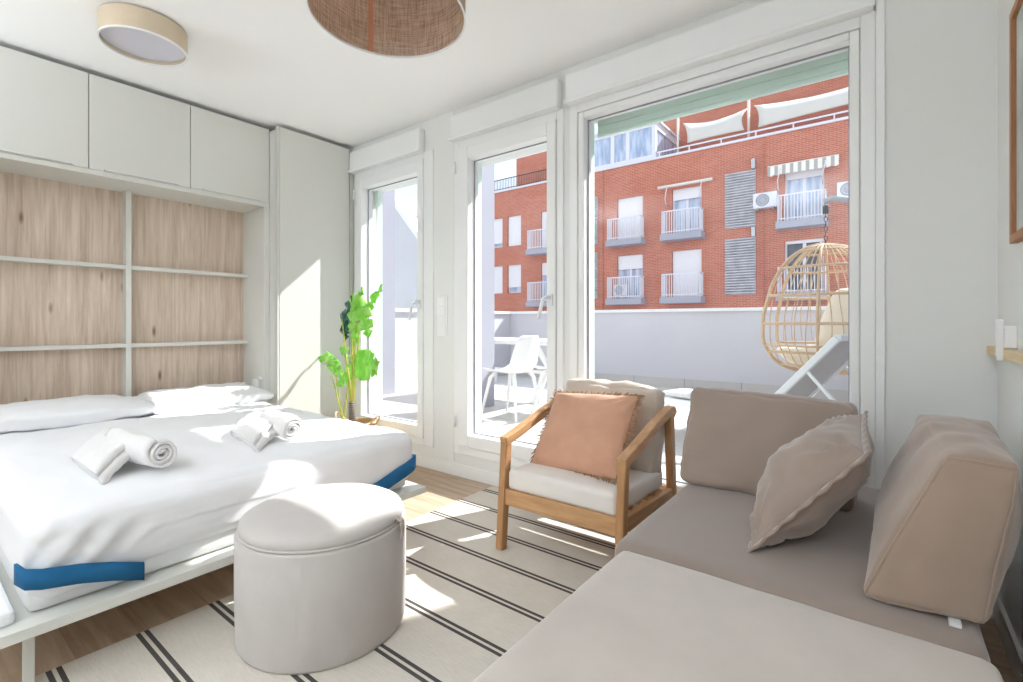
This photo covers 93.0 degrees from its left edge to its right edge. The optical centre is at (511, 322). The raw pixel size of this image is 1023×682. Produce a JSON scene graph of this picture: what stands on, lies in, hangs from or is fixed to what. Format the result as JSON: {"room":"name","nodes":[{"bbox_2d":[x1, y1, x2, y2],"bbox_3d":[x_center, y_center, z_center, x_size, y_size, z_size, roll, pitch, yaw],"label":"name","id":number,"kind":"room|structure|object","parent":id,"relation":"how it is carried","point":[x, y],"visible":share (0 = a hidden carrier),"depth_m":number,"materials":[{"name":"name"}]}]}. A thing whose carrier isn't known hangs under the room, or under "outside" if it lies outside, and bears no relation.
{"room":"studio apartment","nodes":[
{"label":"studio apartment","id":0,"kind":"room"},
{"bbox_2d":[0,0,749,148],"bbox_3d":[-1.470,-1.620,1.169,4.803,0.250,5.460,0,0,38],"label":"ceiling","id":1,"kind":"structure","parent":0,"point":[267,64],"depth_m":2.73,"materials":[{"name":"paint"}]},
{"bbox_2d":[97,3,187,66],"bbox_3d":[-1.846,-1.435,2.440,0.365,0.113,0.365,0,0,38],"label":"ceiling lamp","id":2,"kind":"object","parent":1,"relation":"attached to","point":[136,33],"visible":1,"depth_m":2.39,"materials":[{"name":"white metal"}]},
{"bbox_2d":[100,27,184,61],"bbox_3d":[-1.846,-1.406,2.440,0.344,0.008,0.344,0,0,38],"label":"diffuser","id":3,"kind":"object","parent":2,"relation":"attached to","point":[138,45],"depth_m":2.44,"materials":[{"name":"white plastic"}]},
{"bbox_2d":[305,0,465,58],"bbox_3d":[-0.446,-1.300,1.760,0.558,0.385,0.558,0,0,38],"label":"pendant lamp","id":4,"kind":"object","parent":1,"relation":"hanging from","point":[399,29],"visible":1,"depth_m":2.00,"materials":[{"name":"fabric"}]},
{"bbox_2d":[382,190,394,394],"bbox_3d":[-2.157,-0.205,6.051,0.400,4.550,1.440,0,0,38],"label":"wall","id":5,"kind":"structure","parent":0,"point":[388,198],"depth_m":6.41,"materials":[{"name":"white paint"}]},
{"bbox_2d":[482,164,493,407],"bbox_3d":[-0.525,-0.690,5.187,0.080,3.280,0.980,0,0,38],"label":"wall partition","id":6,"kind":"structure","parent":0,"point":[487,171],"depth_m":5.47,"materials":[{"name":"white paint"}]},
{"bbox_2d":[0,465,1015,681],"bbox_3d":[-1.470,1.170,1.169,4.803,0.200,5.460,0,0,38],"label":"floor","id":7,"kind":"structure","parent":0,"point":[55,648],"depth_m":1.76,"materials":[{"name":"brown wood"}]},
{"bbox_2d":[0,152,268,403],"bbox_3d":[-2.495,0.085,3.111,0.361,1.971,1.703,0,0,38],"label":"shelving unit","id":8,"kind":"object","parent":7,"relation":"on","point":[111,283],"visible":0.82,"depth_m":3.21,"materials":[{"name":"brown wood"}]},
{"bbox_2d":[0,46,87,167],"bbox_3d":[-2.775,-1.181,2.741,0.378,0.558,0.523,0,0,38],"label":"wall cabinet","id":9,"kind":"object","parent":8,"relation":"on","point":[44,103],"visible":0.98,"depth_m":2.69,"materials":[{"name":"paint"}]},
{"bbox_2d":[0,343,125,351],"bbox_3d":[-2.831,0.152,2.882,0.078,0.024,0.854,0,0,38],"label":"shelf","id":10,"kind":"object","parent":8,"relation":"attached to","point":[4,347],"depth_m":2.98,"materials":[{"name":"paint"}]},
{"bbox_2d":[0,256,125,269],"bbox_3d":[-2.831,-0.365,2.882,0.078,0.024,0.854,0,0,38],"label":"shelf","id":11,"kind":"object","parent":8,"relation":"attached to","point":[25,261],"depth_m":2.98,"materials":[{"name":"paint"}]},
{"bbox_2d":[88,73,189,187],"bbox_3d":[-2.455,-1.181,3.157,0.378,0.558,0.523,0,0,38],"label":"wall cabinet","id":12,"kind":"object","parent":8,"relation":"on","point":[133,132],"visible":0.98,"depth_m":3.02,"materials":[{"name":"paint"}]},
{"bbox_2d":[131,340,247,346],"bbox_3d":[-2.326,0.152,3.538,0.078,0.024,0.744,0,0,38],"label":"shelf","id":13,"kind":"object","parent":8,"relation":"attached to","point":[134,343],"depth_m":3.52,"materials":[{"name":"paint"}]},
{"bbox_2d":[131,266,247,277],"bbox_3d":[-2.326,-0.365,3.538,0.078,0.024,0.744,0,0,38],"label":"shelf","id":14,"kind":"object","parent":8,"relation":"attached to","point":[172,271],"depth_m":3.51,"materials":[{"name":"paint"}]},
{"bbox_2d":[190,105,268,202],"bbox_3d":[-2.134,-1.181,3.574,0.378,0.558,0.526,0,0,38],"label":"wall cabinet","id":15,"kind":"object","parent":8,"relation":"on","point":[229,156],"visible":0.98,"depth_m":3.45,"materials":[{"name":"paint"}]},
{"bbox_2d":[0,480,425,681],"bbox_3d":[-1.772,0.939,2.514,2.105,0.262,1.622,0,0,38],"label":"bed","id":16,"kind":"object","parent":7,"relation":"on","point":[18,624],"visible":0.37,"depth_m":1.48,"materials":[{"name":"paint"}]},
{"bbox_2d":[0,454,415,611],"bbox_3d":[-1.738,0.766,2.566,2.083,0.162,1.484,0,0,38],"label":"mattress","id":17,"kind":"object","parent":16,"relation":"on","point":[99,575],"visible":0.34,"depth_m":1.51,"materials":[{"name":"blue fabric"}]},
{"bbox_2d":[0,402,411,597],"bbox_3d":[-1.590,0.689,2.455,1.710,0.287,1.460,0,0,38],"label":"duvet","id":18,"kind":"object","parent":17,"relation":"on","point":[53,513],"visible":0.78,"depth_m":1.82,"materials":[{"name":"white fabric"}]},
{"bbox_2d":[70,428,129,484],"bbox_3d":[-1.586,0.512,1.898,0.544,0.118,0.176,0,0,38],"label":"folded towel","id":19,"kind":"object","parent":18,"relation":"on","point":[101,456],"visible":0.81,"depth_m":1.80,"materials":[{"name":"white fabric"}]},
{"bbox_2d":[105,427,176,467],"bbox_3d":[-1.455,0.484,1.898,0.390,0.128,0.116,0,0,32],"label":"rolled towel","id":20,"kind":"object","parent":18,"relation":"on","point":[142,448],"visible":0.84,"depth_m":1.81,"materials":[{"name":"white fabric"}]},
{"bbox_2d":[230,411,276,451],"bbox_3d":[-1.233,0.519,2.349,0.183,0.114,0.543,0,0,-43],"label":"folded towel","id":21,"kind":"object","parent":18,"relation":"on","point":[255,431],"visible":0.93,"depth_m":2.24,"materials":[{"name":"white fabric"}]},
{"bbox_2d":[260,409,301,439],"bbox_3d":[-1.117,0.489,2.339,0.274,0.117,0.112,0,0,38],"label":"rolled towel","id":22,"kind":"object","parent":18,"relation":"on","point":[287,426],"visible":0.83,"depth_m":2.26,"materials":[{"name":"white fabric"}]},
{"bbox_3d":[-2.416,0.642,3.071,0.367,0.129,1.408,0,0,38],"label":"fitted sheet","id":23,"kind":"object","parent":17,"relation":"on","visible":0},
{"bbox_2d":[0,394,157,433],"bbox_3d":[-2.570,0.515,2.760,0.433,0.153,0.851,0,0,33],"label":"bed pillow","id":24,"kind":"object","parent":23,"relation":"on","point":[33,415],"visible":0.95,"depth_m":2.68,"materials":[{"name":"white fabric"}]},
{"bbox_2d":[134,382,273,414],"bbox_3d":[-2.117,0.518,3.365,0.430,0.152,0.730,0,0,38],"label":"bed pillow","id":25,"kind":"object","parent":23,"relation":"on","point":[206,396],"visible":0.84,"depth_m":3.24,"materials":[{"name":"white fabric"}]},
{"bbox_2d":[269,126,352,418],"bbox_3d":[-1.730,-0.195,4.012,0.485,2.530,0.655,0,0,38],"label":"wardrobe","id":26,"kind":"object","parent":7,"relation":"on","point":[311,184],"visible":0.51,"depth_m":3.80,"materials":[{"name":"paint"}]},
{"bbox_2d":[35,486,632,681],"bbox_3d":[-0.289,1.065,1.182,2.140,0.008,3.320,0,0,38],"label":"striped rug","id":27,"kind":"object","parent":7,"relation":"on","point":[468,600],"visible":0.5,"depth_m":1.79,"materials":[{"name":"white fabric"}]},
{"bbox_2d":[234,483,405,674],"bbox_3d":[-0.666,0.847,1.734,0.566,0.427,0.566,0,0,38],"label":"pouf","id":28,"kind":"object","parent":27,"relation":"on","point":[320,570],"visible":1,"depth_m":1.51,"materials":[{"name":"fabric"}]},
{"bbox_2d":[496,399,676,556],"bbox_3d":[0.374,0.733,2.333,0.639,0.657,0.656,0,0,38],"label":"armchair","id":29,"kind":"object","parent":27,"relation":"on","point":[571,497],"visible":0.76,"depth_m":2.14,"materials":[{"name":"brown wood"}]},
{"bbox_2d":[509,463,661,515],"bbox_3d":[0.358,0.742,2.311,0.558,0.122,0.534,0,0,38],"label":"seat cushion","id":30,"kind":"object","parent":29,"relation":"on","point":[561,491],"depth_m":2.12,"materials":[{"name":"beige fabric"}]},
{"bbox_2d":[530,389,644,483],"bbox_3d":[0.342,0.530,2.317,0.550,0.407,0.282,0,0,43],"label":"throw pillow","id":31,"kind":"object","parent":29,"relation":"on","point":[586,433],"visible":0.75,"depth_m":2.24,"materials":[{"name":"fabric"}]},
{"bbox_2d":[565,378,664,472],"bbox_3d":[0.506,0.522,2.483,0.560,0.449,0.234,0,0,38],"label":"cushion","id":32,"kind":"object","parent":29,"relation":"on","point":[649,460],"visible":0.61,"depth_m":2.34,"materials":[{"name":"beige fabric"}]},
{"bbox_2d":[473,551,1003,681],"bbox_3d":[0.276,0.849,0.711,0.792,0.424,1.171,0,0,38],"label":"seat","id":33,"kind":"object","parent":27,"relation":"on","point":[639,618],"visible":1,"depth_m":0.97,"materials":[{"name":"fabric"}]},
{"bbox_2d":[615,483,989,661],"bbox_3d":[0.946,0.849,1.621,0.823,0.423,1.087,0,0,38],"label":"sofa","id":34,"kind":"object","parent":27,"relation":"on","point":[704,529],"visible":0.36,"depth_m":1.34,"materials":[{"name":"beige fabric"}]},
{"bbox_2d":[680,387,857,510],"bbox_3d":[0.985,0.467,1.884,0.604,0.388,0.293,0,0,38],"label":"cushion","id":35,"kind":"object","parent":34,"relation":"on","point":[731,435],"visible":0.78,"depth_m":1.86,"materials":[{"name":"beige fabric"}]},
{"bbox_2d":[746,411,873,553],"bbox_3d":[0.918,0.472,1.486,0.306,0.359,0.537,0,0,38],"label":"cushion","id":36,"kind":"object","parent":34,"relation":"on","point":[810,477],"visible":1,"depth_m":1.36,"materials":[{"name":"beige fabric"}]},
{"bbox_2d":[863,414,1022,628],"bbox_3d":[1.169,0.470,1.316,0.295,0.389,0.740,0,0,43],"label":"cushion","id":37,"kind":"object","parent":34,"relation":"on","point":[948,520],"visible":1,"depth_m":1.06,"materials":[{"name":"beige fabric"}]},
{"bbox_2d":[335,412,379,425],"bbox_3d":[-1.147,0.870,3.609,0.294,0.393,0.305,0,0,-27],"label":"woven basket","id":38,"kind":"object","parent":7,"relation":"on","point":[367,421],"visible":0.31,"depth_m":3.69,"materials":[{"name":"beige wicker"}]},
{"bbox_2d":[318,284,381,421],"bbox_3d":[-1.239,0.294,3.679,0.749,1.151,0.252,0,0,38],"label":"potted plant","id":39,"kind":"object","parent":38,"relation":"in","point":[362,364],"visible":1,"depth_m":3.59,"materials":[{"name":"green plant"}]},
{"bbox_2d":[382,375,689,480],"bbox_3d":[0.987,1.075,5.398,5.820,0.250,4.240,0,0,38],"label":"floor","id":40,"kind":"structure","parent":0,"point":[496,420],"depth_m":5.18,"materials":[{"name":"tile"}]},
{"bbox_2d":[395,365,496,392],"bbox_3d":[-0.963,0.780,7.176,0.480,0.340,1.800,0,0,38],"label":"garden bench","id":41,"kind":"object","parent":40,"relation":"on","point":[405,376],"visible":0.21,"depth_m":6.66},
{"bbox_2d":[482,335,540,422],"bbox_3d":[0.023,0.539,4.878,0.539,0.827,0.466,0,0,38],"label":"shell chair","id":42,"kind":"object","parent":40,"relation":"on","point":[524,358],"visible":0.99,"depth_m":4.70,"materials":[{"name":"white plastic"}]},
{"bbox_2d":[494,337,546,403],"bbox_3d":[-0.032,0.588,6.271,1.700,0.756,0.800,0,0,38],"label":"table","id":43,"kind":"object","parent":40,"relation":"on","point":[497,340],"visible":0.07,"depth_m":5.79,"materials":[{"name":"white plastic"}]},
{"bbox_2d":[531,366,546,412],"bbox_3d":[0.546,0.539,5.132,0.539,0.827,0.466,0,0,32],"label":"shell chair","id":44,"kind":"object","parent":40,"relation":"on","point":[536,367],"visible":0.12,"depth_m":5.07,"materials":[{"name":"white plastic"}]},
{"bbox_2d":[664,334,847,406],"bbox_3d":[1.925,0.513,3.714,0.660,0.873,1.480,0,0,-36],"label":"sun lounger","id":45,"kind":"object","parent":40,"relation":"on","point":[831,359],"visible":0.2,"depth_m":3.31,"materials":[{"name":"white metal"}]},
{"bbox_2d":[663,388,692,398],"bbox_3d":[1.478,0.601,4.104,0.318,0.065,0.280,0,0,-37],"label":"towel","id":46,"kind":"object","parent":45,"relation":"on","point":[684,393],"visible":0.59,"depth_m":4.02,"materials":[{"name":"white fabric"}]},
{"bbox_2d":[823,196,847,203],"bbox_3d":[3.106,-0.121,4.525,1.292,2.142,1.148,0,0,38],"label":"stand","id":47,"kind":"object","parent":40,"relation":"on","point":[843,199],"visible":0.05,"depth_m":4.53,"materials":[{"name":"grey metal"}]},
{"bbox_2d":[761,205,847,374],"bbox_3d":[3.026,-0.307,4.561,1.096,1.606,1.152,0,0,38],"label":"hanging egg chair","id":48,"kind":"object","parent":47,"relation":"hanging from","point":[807,250],"visible":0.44,"depth_m":4.50,"materials":[{"name":"wicker"}]},
{"bbox_2d":[776,345,820,364],"bbox_3d":[2.958,0.319,4.613,0.754,0.214,0.652,0,0,38],"label":"cushion","id":49,"kind":"object","parent":48,"relation":"in","point":[804,358],"visible":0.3,"depth_m":4.54,"materials":[{"name":"beige fabric"}]},
{"bbox_2d":[815,288,847,345],"bbox_3d":[3.108,-0.040,4.498,0.467,0.568,0.713,0,0,38],"label":"cushion","id":50,"kind":"object","parent":49,"relation":"on","point":[825,330],"visible":0.23,"depth_m":4.28,"materials":[{"name":"beige fabric"}]},
{"bbox_2d":[395,310,847,389],"bbox_3d":[1.392,1.208,6.121,5.980,2.725,3.000,0,0,38],"label":"wall","id":51,"kind":"structure","parent":0,"point":[727,346],"depth_m":6.91,"materials":[{"name":"paint"}]},
{"bbox_2d":[395,306,826,313],"bbox_3d":[1.476,-0.176,6.082,6.240,0.043,3.040,0,0,38],"label":"trim","id":52,"kind":"structure","parent":51,"relation":"on","point":[804,307],"depth_m":6.87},
{"bbox_2d":[497,367,847,401],"bbox_3d":[1.411,0.876,5.981,5.780,0.148,2.800,0,0,38],"label":"trim","id":53,"kind":"structure","parent":51,"relation":"attached to","point":[838,395],"depth_m":6.85,"materials":[{"name":"tile"}]},
{"bbox_2d":[349,0,997,505],"bbox_3d":[0.098,-0.212,3.208,4.403,2.565,0.296,0,0,38],"label":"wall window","id":54,"kind":"structure","parent":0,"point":[941,56],"depth_m":1.88,"materials":[{"name":"paint"}]},
{"bbox_2d":[348,128,433,447],"bbox_3d":[-0.891,-0.230,3.894,0.994,2.400,0.356,0,0,38],"label":"window","id":55,"kind":"structure","parent":54,"relation":"attached to","point":[401,158],"depth_m":3.73,"materials":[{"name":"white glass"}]},
{"bbox_2d":[437,295,447,335],"bbox_3d":[-0.487,-0.049,3.461,0.101,0.285,0.016,0,0,38],"label":"switch plate","id":56,"kind":"object","parent":54,"relation":"attached to","point":[442,301],"visible":1,"depth_m":3.45,"materials":[{"name":"white plastic"}]},
{"bbox_2d":[448,78,563,466],"bbox_3d":[0.009,-0.230,3.201,0.922,2.400,0.356,0,0,38],"label":"glass door","id":57,"kind":"structure","parent":54,"relation":"attached to","point":[531,117],"depth_m":3.21,"materials":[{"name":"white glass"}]},
{"bbox_2d":[412,452,992,618],"bbox_3d":[0.257,1.028,2.897,3.773,0.085,0.014,0,0,38],"label":"baseboard","id":58,"kind":"structure","parent":54,"relation":"attached to","point":[483,476],"depth_m":3.36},
{"bbox_2d":[598,51,847,133],"bbox_3d":[1.064,-1.246,2.579,1.340,0.177,0.015,0,0,38],"label":"roller shutter","id":59,"kind":"object","parent":54,"relation":"attached to","point":[836,64],"depth_m":2.51,"materials":[{"name":"fabric"}]},
{"bbox_2d":[563,0,884,492],"bbox_3d":[0.975,-0.255,2.473,1.471,2.480,0.332,0,0,38],"label":"window","id":60,"kind":"structure","parent":54,"relation":"attached to","point":[770,47],"depth_m":2.22,"materials":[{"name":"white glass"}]},
{"bbox_2d":[998,0,1022,650],"bbox_3d":[0.353,-0.212,-0.234,0.200,2.565,5.460,0,0,38],"label":"wall","id":61,"kind":"structure","parent":0,"point":[1010,256],"depth_m":1.60,"materials":[{"name":"paint"}]},
{"bbox_2d":[987,346,1022,364],"bbox_3d":[0.719,0.100,0.429,0.030,0.030,3.358,0,0,38],"label":"wall ledge","id":62,"kind":"object","parent":61,"relation":"attached to","point":[1016,356],"visible":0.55,"depth_m":1.44,"materials":[{"name":"brown wood"}]},
{"bbox_2d":[996,319,1016,360],"bbox_3d":[1.546,0.055,1.517,0.045,0.130,0.030,0,0,38],"label":"holder","id":63,"kind":"object","parent":61,"relation":"attached to","point":[1006,336],"visible":1,"depth_m":1.51,"materials":[{"name":"white plastic"}]},
{"bbox_2d":[993,594,1022,681],"bbox_3d":[0.234,1.020,-0.214,0.014,0.100,4.946,0,0,38],"label":"baseboard","id":64,"kind":"structure","parent":61,"relation":"attached to","point":[1011,645],"depth_m":1.53,"materials":[{"name":"white wood"}]},
{"bbox_2d":[1009,0,1022,243],"bbox_3d":[1.331,-0.590,1.218,0.022,0.700,0.655,0,0,38],"label":"framed picture","id":65,"kind":"object","parent":61,"relation":"attached to","point":[1016,15],"visible":1,"depth_m":1.46,"materials":[{"name":"brown wood"}]},
{"bbox_2d":[1017,4,1022,229],"bbox_3d":[1.336,-0.590,1.215,0.009,0.650,0.605,0,0,38],"label":"print","id":66,"kind":"object","parent":65,"relation":"attached to","point":[1019,6],"depth_m":1.41},
{"label":"outside","id":67,"kind":"structure","parent":0,"visible":0},
{"bbox_3d":[20.523,9.170,26.667,120.000,0.200,52.700,0,0,38],"label":"street","id":68,"kind":"object","parent":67,"visible":0},
{"bbox_2d":[494,75,847,311],"bbox_3d":[10.609,-1.090,25.262,30.000,20.320,8.620,0,0,38],"label":"apartment building","id":69,"kind":"structure","parent":68,"relation":"on","point":[718,251],"depth_m":22.59,"materials":[{"name":"brick"}]},
{"bbox_2d":[494,266,502,293],"bbox_3d":[-0.881,-2.580,29.581,0.980,1.660,0.050,0,0,38],"label":"shutter","id":70,"kind":"object","parent":69,"relation":"hanging from","point":[498,270],"depth_m":29.48,"materials":[{"name":"white plastic"}]},
{"bbox_2d":[494,218,502,244],"bbox_3d":[-0.881,-5.539,29.581,0.980,1.522,0.050,0,0,38],"label":"shutter","id":71,"kind":"object","parent":69,"relation":"hanging from","point":[498,222],"depth_m":29.48,"materials":[{"name":"white plastic"}]},
{"bbox_2d":[509,264,520,287],"bbox_3d":[0.221,-2.746,28.733,0.960,1.328,0.050,0,0,38],"label":"shutter","id":72,"kind":"object","parent":69,"relation":"hanging from","point":[514,269],"depth_m":28.73,"materials":[{"name":"white plastic"}]},
{"bbox_2d":[509,215,520,245],"bbox_3d":[0.221,-5.415,28.733,0.960,1.770,0.050,0,0,38],"label":"shutter","id":73,"kind":"object","parent":69,"relation":"hanging from","point":[514,220],"depth_m":28.69,"materials":[{"name":"white plastic"}]},
{"bbox_2d":[542,263,546,274],"bbox_3d":[2.269,-3.016,27.157,1.310,0.688,0.050,0,0,38],"label":"shutter","id":74,"kind":"object","parent":69,"relation":"hanging from","point":[544,265],"depth_m":27.44,"materials":[{"name":"white plastic"}]},
{"bbox_2d":[542,211,546,247],"bbox_3d":[2.269,-5.195,27.157,1.310,2.130,0.050,0,0,38],"label":"shutter","id":75,"kind":"object","parent":69,"relation":"hanging from","point":[544,213],"depth_m":27.44,"materials":[{"name":"white plastic"}]},
{"bbox_2d":[614,284,627,297],"bbox_3d":[5.483,-1.555,24.176,0.700,0.650,0.354,0,0,38],"label":"air conditioner","id":76,"kind":"object","parent":69,"relation":"on","point":[617,286],"visible":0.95,"depth_m":24.07,"materials":[{"name":"grey metal"}]},
{"bbox_2d":[618,254,642,269],"bbox_3d":[5.970,-3.016,24.309,1.310,0.688,0.050,0,0,38],"label":"shutter","id":77,"kind":"object","parent":69,"relation":"hanging from","point":[625,261],"depth_m":24.29,"materials":[{"name":"white plastic"}]},
{"bbox_2d":[618,195,642,239],"bbox_3d":[5.970,-5.195,24.309,1.310,2.130,0.050,0,0,38],"label":"shutter","id":78,"kind":"object","parent":69,"relation":"hanging from","point":[628,205],"depth_m":24.29,"materials":[{"name":"white plastic"}]},
{"bbox_2d":[677,118,678,151],"bbox_3d":[8.219,-8.970,23.960,0.118,2.220,0.118,0,0,38],"label":"post","id":79,"kind":"object","parent":69,"relation":"on","point":[677,118],"visible":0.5,"depth_m":23.91,"materials":[{"name":"white metal"}]},
{"bbox_2d":[683,108,746,142],"bbox_3d":[9.485,-9.273,22.982,3.105,1.490,1.215,0,0,38],"label":"shade sail","id":80,"kind":"object","parent":79,"relation":"attached to","point":[732,123],"visible":1,"depth_m":22.58,"materials":[{"name":"white fabric"}]},
{"bbox_2d":[657,177,712,207],"bbox_3d":[7.932,-5.942,22.316,2.470,1.031,0.487,0,0,38],"label":"awning","id":81,"kind":"object","parent":69,"relation":"attached to","point":[710,178],"visible":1,"depth_m":22.24,"materials":[{"name":"white fabric"}]},
{"bbox_2d":[673,249,701,296],"bbox_3d":[8.185,-2.285,22.604,1.320,2.150,0.050,0,0,38],"label":"shutter","id":82,"kind":"object","parent":69,"relation":"hanging from","point":[684,260],"depth_m":22.57,"materials":[{"name":"white plastic"}]},
{"bbox_2d":[673,186,701,200],"bbox_3d":[8.185,-6.004,22.604,1.320,0.511,0.050,0,0,38],"label":"shutter","id":83,"kind":"object","parent":69,"relation":"hanging from","point":[682,193],"depth_m":22.59,"materials":[{"name":"white plastic"}]},
{"bbox_2d":[747,100,749,136],"bbox_3d":[10.755,-8.970,22.008,0.118,2.220,0.118,0,0,38],"label":"post","id":84,"kind":"object","parent":69,"relation":"on","point":[748,101],"visible":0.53,"depth_m":21.96,"materials":[{"name":"white metal"}]},
{"bbox_2d":[751,227,755,236],"bbox_3d":[10.320,-3.860,20.689,0.160,0.420,0.220,0,0,38],"label":"wall lamp","id":85,"kind":"object","parent":69,"relation":"on","point":[753,229],"depth_m":20.62,"materials":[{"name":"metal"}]},
{"bbox_2d":[751,158,755,169],"bbox_3d":[10.320,-6.760,20.689,0.160,0.420,0.220,0,0,38],"label":"wall lamp","id":86,"kind":"object","parent":69,"relation":"on","point":[753,160],"depth_m":20.62,"materials":[{"name":"metal"}]},
{"bbox_2d":[753,191,777,211],"bbox_3d":[10.652,-5.065,20.349,0.900,0.730,0.354,0,0,38],"label":"air conditioner","id":87,"kind":"object","parent":69,"relation":"attached to","point":[765,200],"visible":0.98,"depth_m":20.23,"materials":[{"name":"grey metal"}]},
{"bbox_2d":[756,194,768,205],"bbox_3d":[10.484,-5.115,20.279,0.518,0.518,0.039,0,0,38],"label":"fan grille","id":88,"kind":"object","parent":87,"relation":"attached to","point":[761,199],"depth_m":20.27,"materials":[{"name":"grey metal"}]},
{"bbox_2d":[767,154,838,190],"bbox_3d":[11.645,-5.982,19.459,2.460,1.031,0.487,0,0,38],"label":"awning","id":89,"kind":"object","parent":69,"relation":"attached to","point":[832,160],"visible":1,"depth_m":19.37,"materials":[{"name":"white fabric"}]},
{"bbox_2d":[786,238,823,244],"bbox_3d":[11.909,-3.296,19.737,1.340,0.129,0.050,0,0,38],"label":"shutter","id":90,"kind":"object","parent":69,"relation":"hanging from","point":[793,241],"depth_m":19.73,"materials":[{"name":"white plastic"}]},
{"bbox_2d":[786,168,823,180],"bbox_3d":[11.909,-6.068,19.737,1.340,0.383,0.050,0,0,38],"label":"shutter","id":91,"kind":"object","parent":69,"relation":"hanging from","point":[816,173],"depth_m":19.71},
{"bbox_2d":[837,181,847,196],"bbox_3d":[12.978,-5.035,18.559,0.870,0.710,0.354,0,0,38],"label":"air conditioner","id":92,"kind":"object","parent":69,"relation":"attached to","point":[842,187],"visible":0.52,"depth_m":18.59,"materials":[{"name":"grey metal"}]},
{"bbox_2d":[840,182,847,195],"bbox_3d":[12.812,-5.085,18.487,0.503,0.503,0.039,0,0,38],"label":"fan grille","id":93,"kind":"object","parent":92,"relation":"attached to","point":[843,185],"depth_m":18.56,"materials":[{"name":"grey metal"}]},
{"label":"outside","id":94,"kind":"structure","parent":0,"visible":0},
{"bbox_2d":[395,189,416,308],"bbox_3d":[-2.945,-1.028,16.687,7.768,6.197,5.145,0,0,38],"label":"house","id":95,"kind":"structure","parent":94,"point":[405,220],"depth_m":13.65,"materials":[{"name":"paint"}]},
{"bbox_3d":[15.153,-8.970,18.623,0.119,2.220,0.119,0,0,38],"label":"post","id":96,"kind":"object","parent":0,"visible":0},
{"bbox_2d":[754,87,847,126],"bbox_3d":[12.972,-9.283,20.298,5.403,1.510,1.215,0,0,38],"label":"shade sail","id":97,"kind":"object","parent":96,"relation":"attached to","point":[775,112],"visible":0.65,"depth_m":20.48,"materials":[{"name":"white fabric"}]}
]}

